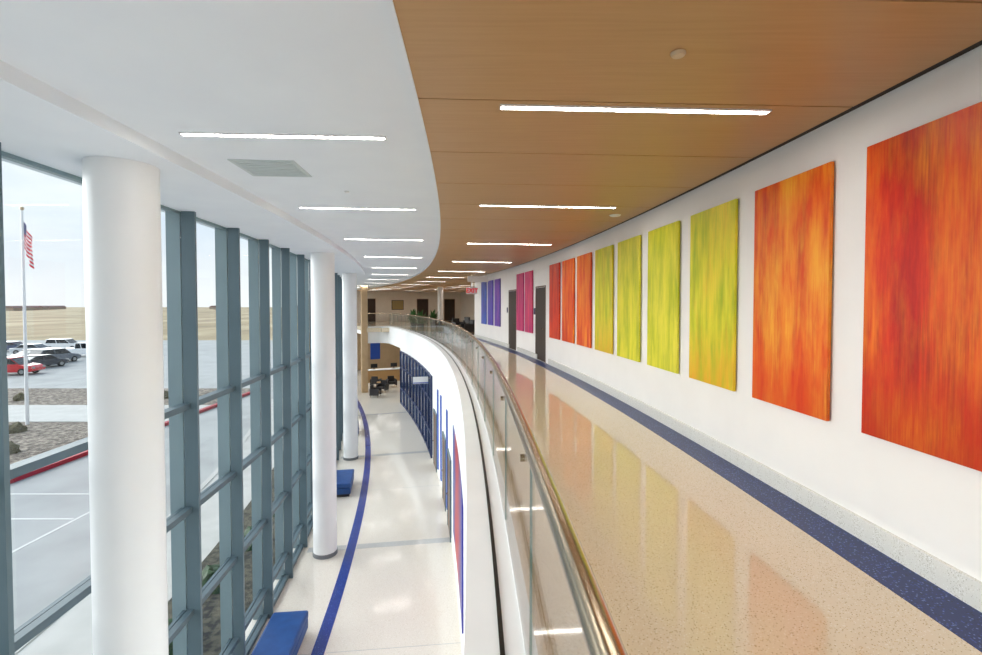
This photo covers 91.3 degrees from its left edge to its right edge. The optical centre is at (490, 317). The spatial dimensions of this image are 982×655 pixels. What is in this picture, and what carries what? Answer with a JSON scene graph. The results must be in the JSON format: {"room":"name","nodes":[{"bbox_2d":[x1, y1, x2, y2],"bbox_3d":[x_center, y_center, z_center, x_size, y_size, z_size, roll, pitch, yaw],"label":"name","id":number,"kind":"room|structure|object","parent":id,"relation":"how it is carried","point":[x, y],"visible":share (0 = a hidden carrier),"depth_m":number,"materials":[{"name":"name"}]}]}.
{"room":"upper atrium corridor","nodes":[
{"label":"upper atrium corridor","id":0,"kind":"room"},
{"bbox_2d":[0,60,364,283],"bbox_3d":[-8.180,-1.981,19.886,5.671,0.260,54.423,0,2,-14],"label":"ceiling","id":1,"kind":"structure","parent":0,"point":[40,123],"depth_m":4.30,"materials":[{"name":"paint"}]},
{"bbox_2d":[245,367,460,654],"bbox_3d":[-0.965,6.050,21.983,20.756,0.254,63.689,0,2,-14],"label":"floor","id":2,"kind":"structure","parent":0,"point":[403,596],"depth_m":11.98,"materials":[{"name":"white tile"}]},
{"bbox_2d":[0,142,90,654],"bbox_3d":[-4.202,2.462,4.713,0.392,7.830,1.505,0,2,0],"label":"window","id":3,"kind":"structure","parent":2,"relation":"on","point":[11,640],"depth_m":3.99,"materials":[{"name":"grey metal"}]},
{"bbox_2d":[82,156,168,654],"bbox_3d":[-3.516,2.464,4.683,0.620,7.829,0.620,0,2,-4],"label":"column","id":4,"kind":"structure","parent":2,"relation":"on","point":[122,199],"depth_m":4.41,"materials":[{"name":"paint"}]},
{"bbox_2d":[161,205,193,644],"bbox_3d":[-4.295,2.424,6.179,0.393,7.830,1.507,0,2,0],"label":"window","id":5,"kind":"structure","parent":2,"relation":"on","point":[183,618],"depth_m":6.62,"materials":[{"name":"grey metal"}]},
{"bbox_2d":[165,211,238,654],"bbox_3d":[-4.422,2.386,7.643,0.411,7.830,1.508,0,2,0],"label":"window","id":6,"kind":"structure","parent":2,"relation":"on","point":[188,592],"depth_m":6.90,"materials":[{"name":"grey metal"}]},
{"bbox_2d":[215,228,267,654],"bbox_3d":[-4.632,2.347,9.115,0.390,7.830,1.497,0,2,-6],"label":"window","id":7,"kind":"structure","parent":2,"relation":"on","point":[235,621],"depth_m":8.38,"materials":[{"name":"grey metal"}]},
{"bbox_2d":[248,239,288,619],"bbox_3d":[-4.810,2.309,10.575,0.390,7.830,1.497,0,2,-7],"label":"window","id":8,"kind":"structure","parent":2,"relation":"on","point":[264,574],"depth_m":9.84,"materials":[{"name":"clear glass"}]},
{"bbox_2d":[251,610,307,654],"bbox_3d":[-3.874,6.043,8.747,0.680,0.460,1.520,0,2,-6],"label":"bench","id":9,"kind":"object","parent":2,"relation":"on","point":[284,633],"visible":1,"depth_m":8.86,"materials":[{"name":"blue fabric"}]},
{"bbox_2d":[272,248,303,579],"bbox_3d":[-5.013,2.271,12.033,0.390,7.830,1.497,0,2,-8],"label":"window","id":10,"kind":"structure","parent":2,"relation":"on","point":[285,537],"depth_m":11.30,"materials":[{"name":"grey metal"}]},
{"bbox_2d":[290,255,312,547],"bbox_3d":[-5.239,2.233,13.487,0.390,7.830,1.497,0,2,-9],"label":"window","id":11,"kind":"structure","parent":2,"relation":"on","point":[301,460],"depth_m":12.75,"materials":[{"name":"grey metal"}]},
{"bbox_2d":[305,260,312,523],"bbox_3d":[-5.490,2.195,14.937,0.390,7.830,1.497,0,2,-10],"label":"window","id":12,"kind":"structure","parent":2,"relation":"on","point":[307,263],"depth_m":14.19,"materials":[{"name":"glass"}]},
{"bbox_2d":[310,252,337,559],"bbox_3d":[-4.337,2.260,12.463,0.620,7.829,0.620,0,2,-9],"label":"column","id":13,"kind":"structure","parent":2,"relation":"on","point":[322,264],"depth_m":12.23,"materials":[{"name":"paint"}]},
{"bbox_2d":[335,273,338,459],"bbox_3d":[-6.732,2.044,20.689,0.390,7.830,1.497,0,2,-14],"label":"window","id":14,"kind":"structure","parent":2,"relation":"on","point":[336,274],"depth_m":19.99,"materials":[{"name":"glass"}]},
{"bbox_2d":[338,275,340,449],"bbox_3d":[-7.102,2.007,22.113,0.390,7.830,1.497,0,2,-15],"label":"window","id":15,"kind":"structure","parent":2,"relation":"on","point":[339,368],"depth_m":21.43,"materials":[{"name":"glass"}]},
{"bbox_2d":[340,277,341,440],"bbox_3d":[-7.495,1.970,23.531,0.390,7.830,1.497,0,2,-15],"label":"window","id":16,"kind":"structure","parent":2,"relation":"on","point":[340,277],"depth_m":22.85,"materials":[{"name":"glass"}]},
{"bbox_2d":[341,279,342,432],"bbox_3d":[-7.912,1.933,24.942,0.390,7.830,1.497,0,2,-16],"label":"window","id":17,"kind":"structure","parent":2,"relation":"on","point":[341,279],"depth_m":24.30,"materials":[{"name":"glass"}]},
{"bbox_2d":[336,469,353,496],"bbox_3d":[-5.231,5.829,16.930,0.680,0.460,1.520,0,2,-11],"label":"bench","id":18,"kind":"object","parent":2,"relation":"on","point":[345,478],"visible":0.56,"depth_m":16.44,"materials":[{"name":"blue fabric"}]},
{"bbox_2d":[342,273,357,460],"bbox_3d":[-5.941,2.056,20.247,0.620,7.829,0.620,0,2,-14],"label":"column","id":19,"kind":"structure","parent":2,"relation":"on","point":[349,280],"depth_m":20.02,"materials":[{"name":"paint"}]},
{"bbox_2d":[360,286,367,392],"bbox_3d":[-9.425,1.611,35.721,0.430,7.910,0.492,-1,2,-24],"label":"wall pier","id":20,"kind":"object","parent":2,"relation":"on","point":[364,293],"visible":1,"depth_m":35.51,"materials":[{"name":"beige paint"}]},
{"bbox_2d":[369,384,381,397],"bbox_3d":[-8.170,5.188,33.948,0.660,0.850,0.740,0,2,5],"label":"armchair","id":21,"kind":"object","parent":2,"relation":"on","point":[373,391],"visible":1,"depth_m":33.60,"materials":[{"name":"grey leather"}]},
{"bbox_2d":[307,537,449,552],"bbox_3d":[-2.985,6.160,13.018,3.790,0.003,0.260,0,2,-9],"label":"floor band","id":22,"kind":"object","parent":2,"relation":"on","point":[435,540],"visible":0.68,"depth_m":13.08,"materials":[{"name":"grey tile"}]},
{"bbox_2d":[368,367,399,382],"bbox_3d":[-8.866,4.897,41.064,4.160,1.060,0.740,-1,2,-26],"label":"reception desk","id":23,"kind":"object","parent":2,"relation":"on","point":[382,373],"visible":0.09,"depth_m":40.67,"materials":[{"name":"brown wood"}]},
{"bbox_2d":[368,367,399,370],"bbox_3d":[-8.866,4.397,41.050,4.160,0.060,0.740,-1,2,-26],"label":"countertop","id":24,"kind":"structure","parent":23,"relation":"on","point":[397,367],"depth_m":40.68,"materials":[{"name":"white paint"}]},
{"bbox_2d":[341,451,428,458],"bbox_3d":[-4.554,5.954,20.888,3.790,0.003,0.260,0,2,-14],"label":"floor band","id":25,"kind":"object","parent":2,"relation":"on","point":[414,451],"visible":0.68,"depth_m":21.01,"materials":[{"name":"grey stone"}]},
{"bbox_2d":[309,291,460,369],"bbox_3d":[-10.362,1.181,49.651,16.600,8.040,0.226,-1,2,-31],"label":"wall","id":26,"kind":"structure","parent":0,"point":[383,299],"depth_m":49.59,"materials":[{"name":"beige paint"}]},
{"bbox_2d":[368,299,375,321],"bbox_3d":[-12.256,-0.739,48.288,1.300,2.350,0.060,-1,2,-31],"label":"door","id":27,"kind":"structure","parent":26,"relation":"in","point":[371,302],"depth_m":48.44,"materials":[{"name":"black"}]},
{"bbox_2d":[370,343,379,359],"bbox_3d":[-11.746,3.226,48.708,1.000,2.000,0.030,-1,2,-31],"label":"wall panel","id":28,"kind":"object","parent":26,"relation":"attached to","point":[374,347],"visible":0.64,"depth_m":48.68,"materials":[{"name":"blue"}]},
{"bbox_2d":[392,300,403,309],"bbox_3d":[-9.685,-1.305,49.819,1.300,1.000,0.041,-1,2,-31],"label":"picture frame","id":29,"kind":"object","parent":26,"relation":"attached to","point":[396,304],"visible":1,"depth_m":49.82,"materials":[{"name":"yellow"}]},
{"bbox_2d":[417,299,427,320],"bbox_3d":[-7.306,-0.818,51.310,1.300,2.350,0.060,-1,2,-31],"label":"door","id":30,"kind":"structure","parent":26,"relation":"in","point":[421,303],"depth_m":51.35,"materials":[{"name":"black"}]},
{"bbox_2d":[444,299,454,320],"bbox_3d":[-4.576,-0.862,52.978,1.300,2.350,0.060,-1,2,-31],"label":"door","id":31,"kind":"structure","parent":26,"relation":"in","point":[449,304],"depth_m":52.97,"materials":[{"name":"black"}]},
{"bbox_2d":[400,348,465,654],"bbox_3d":[-1.996,3.919,12.711,2.269,4.500,39.365,0,2,-8],"label":"wall","id":32,"kind":"structure","parent":0,"point":[436,385],"depth_m":13.80,"materials":[{"name":"white paint"}]},
{"bbox_2d":[400,350,402,405],"bbox_3d":[-5.785,3.934,31.215,0.091,3.500,1.200,-1,2,-20],"label":"window","id":33,"kind":"structure","parent":32,"relation":"in","point":[401,352],"depth_m":31.48,"materials":[{"name":"blue"}]},
{"bbox_2d":[403,352,405,408],"bbox_3d":[-5.378,3.964,30.088,0.090,3.500,1.200,-1,2,-19],"label":"window","id":34,"kind":"structure","parent":32,"relation":"in","point":[404,354],"depth_m":30.41,"materials":[{"name":"blue"}]},
{"bbox_2d":[406,354,408,412],"bbox_3d":[-4.986,3.993,28.955,0.090,3.500,1.200,-1,2,-19],"label":"window","id":35,"kind":"structure","parent":32,"relation":"in","point":[407,355],"depth_m":29.34,"materials":[{"name":"blue"}]},
{"bbox_2d":[409,356,412,416],"bbox_3d":[-4.608,4.023,27.817,0.090,3.500,1.200,0,2,-18],"label":"window","id":36,"kind":"structure","parent":32,"relation":"in","point":[410,357],"depth_m":28.25,"materials":[{"name":"blue"}]},
{"bbox_2d":[412,358,414,421],"bbox_3d":[-4.245,4.053,26.675,0.090,3.500,1.200,0,2,-17],"label":"window","id":37,"kind":"structure","parent":32,"relation":"in","point":[413,359],"depth_m":27.16,"materials":[{"name":"blue"}]},
{"bbox_2d":[415,360,418,429],"bbox_3d":[-3.897,4.083,25.528,0.090,3.500,1.200,0,2,-17],"label":"window","id":38,"kind":"structure","parent":32,"relation":"in","point":[416,361],"depth_m":26.01,"materials":[{"name":"blue"}]},
{"bbox_2d":[418,363,422,435],"bbox_3d":[-3.564,4.113,24.376,0.090,3.500,1.200,0,2,-16],"label":"window","id":39,"kind":"structure","parent":32,"relation":"in","point":[419,364],"depth_m":24.70,"materials":[{"name":"blue"}]},
{"bbox_2d":[421,366,425,440],"bbox_3d":[-3.245,4.144,23.221,0.090,3.500,1.200,0,2,-15],"label":"window","id":40,"kind":"structure","parent":32,"relation":"in","point":[422,367],"depth_m":23.56,"materials":[{"name":"blue"}]},
{"bbox_2d":[424,369,427,448],"bbox_3d":[-2.942,4.174,22.061,0.090,3.500,1.200,0,2,-14],"label":"window","id":41,"kind":"structure","parent":32,"relation":"in","point":[425,370],"depth_m":22.39,"materials":[{"name":"blue"}]},
{"bbox_2d":[427,372,432,457],"bbox_3d":[-2.653,4.204,20.897,0.090,3.500,1.200,0,2,-14],"label":"window","id":42,"kind":"structure","parent":32,"relation":"in","point":[430,380],"depth_m":20.36,"materials":[{"name":"blue"}]},
{"bbox_2d":[433,408,436,471],"bbox_3d":[-2.249,4.870,19.162,0.090,2.260,1.120,0,2,-12],"label":"door","id":43,"kind":"structure","parent":32,"relation":"in","point":[434,411],"depth_m":19.00,"materials":[{"name":"grey metal"}]},
{"bbox_2d":[437,389,438,469],"bbox_3d":[-2.014,4.226,18.172,0.040,3.000,0.280,0,2,-12],"label":"wall panel","id":44,"kind":"object","parent":32,"relation":"attached to","point":[437,389],"visible":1,"depth_m":18.05,"materials":[{"name":"blue"}]},
{"bbox_2d":[440,395,441,480],"bbox_3d":[-1.776,4.256,16.997,0.040,3.000,0.280,0,2,-11],"label":"wall panel","id":45,"kind":"object","parent":32,"relation":"attached to","point":[440,395],"visible":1,"depth_m":16.88,"materials":[{"name":"blue"}]},
{"bbox_2d":[441,431,445,511],"bbox_3d":[-1.542,4.962,15.636,0.090,2.260,1.120,0,2,-10],"label":"door","id":46,"kind":"structure","parent":32,"relation":"in","point":[443,470],"depth_m":15.49,"materials":[{"name":"grey metal"}]},
{"bbox_2d":[446,409,447,508],"bbox_3d":[-1.345,4.318,14.638,0.040,3.000,0.280,0,2,-10],"label":"wall panel","id":47,"kind":"object","parent":32,"relation":"attached to","point":[446,409],"visible":0.57,"depth_m":14.50,"materials":[{"name":"blue"}]},
{"bbox_2d":[432,455,462,654],"bbox_3d":[-2.087,6.108,12.754,2.114,0.120,39.293,0,2,-8],"label":"baseboard","id":48,"kind":"structure","parent":32,"relation":"attached to","point":[432,455],"depth_m":11.02,"materials":[{"name":"stone"}]},
{"bbox_2d":[446,448,451,542],"bbox_3d":[-1.208,5.014,13.666,0.090,2.260,1.120,0,2,-9],"label":"door","id":49,"kind":"structure","parent":32,"relation":"in","point":[449,476],"depth_m":13.45,"materials":[{"name":"grey metal"}]},
{"bbox_2d":[453,425,463,633],"bbox_3d":[-0.707,4.085,10.179,0.051,2.700,3.799,0,2,-7],"label":"wall mural","id":50,"kind":"object","parent":32,"relation":"attached to","point":[457,484],"visible":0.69,"depth_m":9.69},
{"bbox_2d":[461,292,474,319],"bbox_3d":[2.855,1.409,40.952,1.173,8.040,28.587,-1,2,-24],"label":"wall","id":51,"kind":"structure","parent":0,"point":[467,300],"depth_m":52.30,"materials":[{"name":"paint"}]},
{"bbox_2d":[0,0,981,291],"bbox_3d":[-0.282,-2.077,21.833,19.006,0.170,63.353,0,2,-14],"label":"ceiling","id":52,"kind":"structure","parent":0,"point":[808,62],"depth_m":3.19,"materials":[{"name":"brown wood"}]},
{"bbox_2d":[227,159,311,176],"bbox_3d":[-2.305,-1.566,5.063,0.640,0.014,0.600,0,2,-4],"label":"ceiling vent","id":53,"kind":"object","parent":52,"relation":"in","point":[270,168],"visible":1,"depth_m":5.00,"materials":[{"name":"grey metal"}]},
{"bbox_2d":[178,132,385,139],"bbox_3d":[-1.753,-1.541,4.078,1.700,0.012,0.077,0,2,-3],"label":"recessed light","id":54,"kind":"object","parent":52,"relation":"in","point":[188,134],"visible":1,"depth_m":4.07,"materials":[{"name":"white plastic"}]},
{"bbox_2d":[182,134,383,138],"bbox_3d":[-1.753,-1.542,4.078,1.680,0.008,0.054,0,2,-3],"label":"diffuser","id":55,"kind":"object","parent":54,"relation":"attached to","point":[294,136],"depth_m":4.07,"materials":[{"name":"white plastic"}]},
{"bbox_2d":[298,207,415,210],"bbox_3d":[-1.978,-1.622,7.148,1.700,0.012,0.076,0,2,-5],"label":"recessed light","id":56,"kind":"object","parent":52,"relation":"in","point":[298,207],"visible":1,"depth_m":7.12,"materials":[{"name":"white"}]},
{"bbox_2d":[317,208,402,209],"bbox_3d":[-1.978,-1.623,7.148,1.680,0.008,0.054,0,2,-5],"label":"diffuser","id":57,"kind":"object","parent":56,"relation":"attached to","point":[317,208],"depth_m":7.14,"materials":[{"name":"white"}]},
{"bbox_2d":[357,0,440,289],"bbox_3d":[-5.205,-1.968,20.621,4.343,0.034,55.871,0,2,-14],"label":"trim","id":58,"kind":"structure","parent":52,"relation":"attached to","point":[390,4],"depth_m":3.17,"materials":[{"name":"paint"}]},
{"bbox_2d":[467,276,487,281],"bbox_3d":[-0.555,-1.735,20.408,0.900,0.440,0.040,0,2,-13],"label":"hanging sign","id":59,"kind":"object","parent":52,"relation":"hanging from","point":[469,278],"visible":1,"depth_m":20.39,"materials":[{"name":"white paint"}]},
{"bbox_2d":[479,204,615,208],"bbox_3d":[0.825,-1.595,6.898,1.980,0.012,0.076,0,2,-5],"label":"recessed light","id":60,"kind":"object","parent":52,"relation":"in","point":[480,204],"visible":1,"depth_m":6.88,"materials":[{"name":"white"}]},
{"bbox_2d":[480,205,599,207],"bbox_3d":[0.825,-1.596,6.898,1.960,0.008,0.054,0,2,-5],"label":"diffuser","id":61,"kind":"object","parent":60,"relation":"attached to","point":[480,205],"depth_m":6.88,"materials":[{"name":"white plastic"}]},
{"bbox_2d":[499,104,771,114],"bbox_3d":[1.052,-1.506,3.478,1.980,0.012,0.077,0,2,-3],"label":"recessed light","id":62,"kind":"object","parent":52,"relation":"in","point":[522,107],"visible":1,"depth_m":3.47,"materials":[{"name":"white plastic"}]},
{"bbox_2d":[670,49,685,58],"bbox_3d":[1.056,-1.480,2.706,0.084,0.022,0.084,0,2,-2],"label":"cover plate","id":63,"kind":"object","parent":52,"relation":"attached to","point":[679,53],"visible":1,"depth_m":2.69,"materials":[{"name":"beige"}]},
{"bbox_2d":[357,320,981,654],"bbox_3d":[0.347,1.236,23.413,17.070,0.303,60.508,0,2,-16],"label":"floor","id":64,"kind":"structure","parent":0,"point":[683,560],"depth_m":3.31,"materials":[{"name":"beige tile"}]},
{"bbox_2d":[410,309,425,329],"bbox_3d":[-4.891,0.128,32.572,1.409,1.438,1.717,-1,2,-21],"label":"potted plant","id":65,"kind":"object","parent":64,"relation":"on","point":[421,322],"visible":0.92,"depth_m":32.40,"materials":[{"name":"green plant"}]},
{"bbox_2d":[438,287,442,323],"bbox_3d":[-4.011,-0.857,38.090,0.470,3.120,0.470,-1,2,-24],"label":"column","id":66,"kind":"structure","parent":64,"relation":"on","point":[440,289],"depth_m":37.89,"materials":[{"name":"paint"}]},
{"bbox_2d":[438,321,451,335],"bbox_3d":[-2.545,0.577,26.689,0.660,0.850,0.740,0,2,4],"label":"armchair","id":67,"kind":"object","parent":64,"relation":"on","point":[447,329],"visible":0.77,"depth_m":26.34,"materials":[{"name":"grey leather"}]},
{"bbox_2d":[368,326,537,654],"bbox_3d":[-2.946,1.835,14.940,3.748,1.250,44.107,0,2,-12],"label":"balcony edge","id":68,"kind":"structure","parent":64,"relation":"attached to","point":[481,637],"depth_m":3.63,"materials":[{"name":"white paint"}]},
{"bbox_2d":[368,313,627,654],"bbox_3d":[-2.906,0.708,14.925,3.673,1.003,44.104,0,2,-12],"label":"railing","id":69,"kind":"object","parent":68,"relation":"on","point":[601,635],"visible":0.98,"depth_m":1.54,"materials":[{"name":"clear glass"}]},
{"bbox_2d":[461,320,474,334],"bbox_3d":[-1.309,0.555,27.496,0.660,0.850,0.740,-1,2,-21],"label":"armchair","id":70,"kind":"object","parent":64,"relation":"on","point":[470,327],"visible":0.8,"depth_m":27.20,"materials":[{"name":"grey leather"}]},
{"bbox_2d":[475,45,981,581],"bbox_3d":[1.663,-0.159,9.114,1.597,3.240,32.666,0,2,-6],"label":"wall","id":71,"kind":"structure","parent":0,"point":[932,503],"depth_m":3.78,"materials":[{"name":"paint"}]},
{"bbox_2d":[481,282,486,323],"bbox_3d":[-0.338,-0.708,23.218,0.046,2.030,0.980,0,2,-15],"label":"painting","id":72,"kind":"object","parent":71,"relation":"attached to","point":[483,284],"visible":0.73,"depth_m":23.13,"materials":[{"name":"fabric"}]},
{"bbox_2d":[488,280,492,324],"bbox_3d":[-0.017,-0.675,21.958,0.045,2.030,0.980,0,2,-14],"label":"painting","id":73,"kind":"object","parent":71,"relation":"attached to","point":[490,283],"visible":0.88,"depth_m":21.89,"materials":[{"name":"fabric"}]},
{"bbox_2d":[494,278,500,326],"bbox_3d":[0.286,-0.642,20.695,0.045,2.030,0.980,0,2,-13],"label":"painting","id":74,"kind":"object","parent":71,"relation":"attached to","point":[497,282],"visible":1,"depth_m":20.62,"materials":[{"name":"fabric"}]},
{"bbox_2d":[509,289,515,349],"bbox_3d":[0.812,0.079,18.372,0.120,2.280,1.160,0,2,-12],"label":"door","id":75,"kind":"structure","parent":71,"relation":"in","point":[512,293],"depth_m":18.34,"materials":[{"name":"black metal"}]},
{"bbox_2d":[516,273,523,330],"bbox_3d":[1.045,-0.548,17.127,0.045,2.030,0.980,0,2,-11],"label":"painting","id":76,"kind":"object","parent":71,"relation":"attached to","point":[519,277],"visible":1,"depth_m":17.02,"materials":[{"name":"fabric"}]},
{"bbox_2d":[525,270,532,332],"bbox_3d":[1.265,-0.518,15.948,0.045,2.030,0.980,0,2,-10],"label":"painting","id":77,"kind":"object","parent":71,"relation":"attached to","point":[528,275],"visible":1,"depth_m":15.82,"materials":[{"name":"fabric"}]},
{"bbox_2d":[535,285,545,362],"bbox_3d":[1.503,0.176,14.658,0.120,2.280,1.160,0,2,-9],"label":"door","id":78,"kind":"structure","parent":71,"relation":"in","point":[540,293],"depth_m":14.64,"materials":[{"name":"black"}]},
{"bbox_2d":[549,262,559,339],"bbox_3d":[1.738,-0.442,13.068,0.045,2.030,0.980,0,2,-8],"label":"painting","id":79,"kind":"object","parent":71,"relation":"attached to","point":[554,269],"visible":1,"depth_m":13.02,"materials":[{"name":"fabric"}]},
{"bbox_2d":[562,258,574,343],"bbox_3d":[1.911,-0.410,11.851,0.046,2.030,0.980,0,2,-8],"label":"painting","id":80,"kind":"object","parent":71,"relation":"attached to","point":[568,266],"visible":1,"depth_m":11.76,"materials":[{"name":"fabric"}]},
{"bbox_2d":[576,252,591,347],"bbox_3d":[2.067,-0.379,10.642,0.045,2.030,0.980,0,2,-7],"label":"painting","id":81,"kind":"object","parent":71,"relation":"attached to","point":[584,262],"visible":1,"depth_m":10.55,"materials":[{"name":"fabric"}]},
{"bbox_2d":[595,245,613,353],"bbox_3d":[2.212,-0.346,9.391,0.045,2.030,0.980,0,2,-6],"label":"painting","id":82,"kind":"object","parent":71,"relation":"attached to","point":[604,257],"visible":1,"depth_m":9.30,"materials":[{"name":"fabric"}]},
{"bbox_2d":[617,235,640,361],"bbox_3d":[2.339,-0.313,8.148,0.045,2.030,0.980,0,2,-5],"label":"painting","id":83,"kind":"object","parent":71,"relation":"attached to","point":[629,250],"visible":1,"depth_m":8.06,"materials":[{"name":"fabric"}]},
{"bbox_2d":[647,221,679,373],"bbox_3d":[2.454,-0.280,6.854,0.045,2.030,0.980,0,2,-5],"label":"painting","id":84,"kind":"object","parent":71,"relation":"attached to","point":[663,302],"visible":1,"depth_m":6.78,"materials":[{"name":"fabric"}]},
{"bbox_2d":[689,199,737,390],"bbox_3d":[2.553,-0.245,5.549,0.045,2.030,0.980,0,2,-4],"label":"painting","id":85,"kind":"object","parent":71,"relation":"attached to","point":[713,231],"visible":1,"depth_m":5.47,"materials":[{"name":"fabric"}]},
{"bbox_2d":[474,334,981,612],"bbox_3d":[1.551,1.381,9.143,1.421,0.160,32.598,0,2,-6],"label":"baseboard","id":86,"kind":"structure","parent":71,"relation":"attached to","point":[956,582],"depth_m":3.78,"materials":[{"name":"stone"}]},
{"bbox_2d":[752,161,833,420],"bbox_3d":[2.634,-0.211,4.242,0.045,2.030,0.980,0,2,-3],"label":"painting","id":87,"kind":"object","parent":71,"relation":"attached to","point":[792,296],"visible":1,"depth_m":4.14,"materials":[{"name":"fabric"}]},
{"bbox_2d":[861,102,981,471],"bbox_3d":[2.697,-0.177,2.929,0.045,2.030,0.980,0,2,-2],"label":"painting","id":88,"kind":"object","parent":71,"relation":"attached to","point":[922,370],"visible":1,"depth_m":2.93,"materials":[{"name":"fabric"}]},
{"label":"outside","id":89,"kind":"structure","parent":0,"visible":0},
{"bbox_2d":[6,307,297,339],"bbox_3d":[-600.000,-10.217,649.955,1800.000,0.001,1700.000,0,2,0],"label":"ground","id":90,"kind":"structure","parent":89,"point":[69,322],"depth_m":167.55,"materials":[{"name":"beige plant"}]},
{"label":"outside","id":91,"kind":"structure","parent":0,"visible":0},
{"bbox_2d":[6,340,298,629],"bbox_3d":[-48.000,6.339,16.171,124.000,0.001,152.000,0,2,0],"label":"ground","id":92,"kind":"structure","parent":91,"point":[47,568],"depth_m":16.44,"materials":[{"name":"concrete"}]},
{"bbox_2d":[7,356,45,375],"bbox_3d":[-46.587,4.691,46.641,4.615,1.700,1.970,0,2,-11],"label":"car","id":93,"kind":"object","parent":92,"relation":"on","point":[15,364],"visible":0.84,"depth_m":46.14,"materials":[{"name":"red paint"}]},
{"bbox_2d":[9,343,51,353],"bbox_3d":[-62.987,4.320,66.138,4.613,1.420,1.970,0,2,-11],"label":"car","id":94,"kind":"object","parent":92,"relation":"on","point":[19,348],"visible":0.53,"depth_m":65.30,"materials":[{"name":"grey paint"}]},
{"bbox_2d":[11,518,73,519],"bbox_3d":[-15.400,6.361,15.172,4.400,0.005,0.090,0,2,0],"label":"parking line","id":95,"kind":"object","parent":92,"relation":"on","point":[11,518],"visible":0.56,"depth_m":15.19,"materials":[{"name":"grey paint"}]},
{"bbox_2d":[23,354,68,365],"bbox_3d":[-48.498,4.699,51.654,1.970,1.420,4.613,0,2,10],"label":"car","id":96,"kind":"object","parent":92,"relation":"on","point":[45,359],"visible":0.66,"depth_m":51.68,"materials":[{"name":"grey paint"}]},
{"bbox_2d":[9,422,87,463],"bbox_3d":[-46.700,6.096,22.667,56.600,0.135,9.000,0,2,0],"label":"planting bed","id":97,"kind":"object","parent":92,"relation":"on","point":[40,437],"visible":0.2,"depth_m":24.18,"materials":[{"name":"grey gravel"}]},
{"bbox_2d":[9,440,21,454],"bbox_3d":[-21.610,5.805,21.458,0.873,0.511,0.935,0,2,16],"label":"shrub","id":98,"kind":"object","parent":97,"relation":"on","point":[13,448],"visible":0.54,"depth_m":21.43,"materials":[{"name":"plant"}]},
{"bbox_2d":[9,421,27,433],"bbox_3d":[-24.804,5.702,25.049,0.826,0.528,0.881,0,2,9],"label":"shrub","id":99,"kind":"object","parent":97,"relation":"on","point":[17,427],"visible":0.85,"depth_m":24.90,"materials":[{"name":"plant"}]},
{"bbox_2d":[19,206,33,424],"bbox_3d":[-25.485,-0.094,26.497,0.730,12.040,0.220,0,2,0],"label":"flagpole","id":100,"kind":"object","parent":97,"relation":"on","point":[26,238],"visible":1,"depth_m":26.44,"materials":[{"name":"white metal"}]},
{"bbox_2d":[11,493,88,494],"bbox_3d":[-15.400,6.308,17.171,4.400,0.005,0.090,0,2,0],"label":"parking line","id":101,"kind":"object","parent":92,"relation":"on","point":[11,493],"visible":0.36,"depth_m":17.16,"materials":[{"name":"grey paint"}]},
{"bbox_2d":[12,511,89,552],"bbox_3d":[-13.100,6.413,13.172,0.100,0.005,10.000,0,2,0],"label":"parking line","id":102,"kind":"object","parent":92,"relation":"on","point":[89,511],"visible":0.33,"depth_m":14.26,"materials":[{"name":"grey paint"}]},
{"bbox_2d":[29,348,80,361],"bbox_3d":[-50.998,4.442,56.148,1.970,1.700,4.615,0,2,10],"label":"car","id":103,"kind":"object","parent":92,"relation":"on","point":[61,353],"visible":0.66,"depth_m":55.88,"materials":[{"name":"grey paint"}]},
{"bbox_2d":[44,338,77,347],"bbox_3d":[-63.987,4.023,72.132,4.615,1.700,1.970,0,2,-11],"label":"car","id":104,"kind":"object","parent":92,"relation":"on","point":[57,342],"visible":0.65,"depth_m":71.26,"materials":[{"name":"white paint"}]},
{"bbox_2d":[66,342,85,353],"bbox_3d":[-53.490,4.184,63.133,5.620,1.850,1.970,0,2,-9],"label":"car","id":105,"kind":"object","parent":92,"relation":"on","point":[80,347],"visible":0.32,"depth_m":62.26,"materials":[{"name":"white paint"}]},
{"bbox_2d":[8,405,209,421],"bbox_3d":[-46.700,5.904,29.415,56.600,0.165,4.500,0,2,0],"label":"walkway","id":106,"kind":"structure","parent":92,"relation":"on","point":[37,413],"depth_m":29.17,"materials":[{"name":"concrete"}]},
{"bbox_2d":[8,388,249,404],"bbox_3d":[-46.700,5.776,34.913,56.600,0.135,6.500,0,2,0],"label":"planting bed","id":107,"kind":"object","parent":92,"relation":"on","point":[37,396],"visible":0.2,"depth_m":35.14,"materials":[{"name":"grey gravel"}]},
{"bbox_2d":[10,391,249,483],"bbox_3d":[-18.275,5.936,28.040,0.250,0.175,20.250,0,2,0],"label":"curb","id":108,"kind":"object","parent":92,"relation":"on","point":[84,453],"depth_m":20.43,"materials":[{"name":"red paint"}]},
{"bbox_2d":[15,428,250,654],"bbox_3d":[-11.063,6.295,14.316,2.550,0.175,39.654,0,2,-10],"label":"curb","id":109,"kind":"object","parent":92,"relation":"on","point":[247,435],"visible":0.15,"depth_m":17.90,"materials":[{"name":"concrete"}]},
{"bbox_2d":[16,398,282,654],"bbox_3d":[-9.985,6.300,14.516,4.356,0.155,40.591,0,2,-10],"label":"walkway","id":110,"kind":"structure","parent":92,"relation":"on","point":[71,633],"depth_m":10.24,"materials":[{"name":"concrete"}]},
{"bbox_2d":[168,402,310,654],"bbox_3d":[-7.801,6.304,13.974,4.148,0.175,39.651,0,2,-10],"label":"planting bed","id":111,"kind":"object","parent":92,"relation":"on","point":[211,616],"visible":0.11,"depth_m":10.77,"materials":[{"name":"grey gravel"}]},
{"bbox_2d":[202,564,219,594],"bbox_3d":[-6.588,6.052,11.219,0.933,0.472,0.803,0,2,0],"label":"shrub","id":112,"kind":"object","parent":111,"relation":"on","point":[209,570],"visible":0.21,"depth_m":11.06,"materials":[{"name":"green plant"}]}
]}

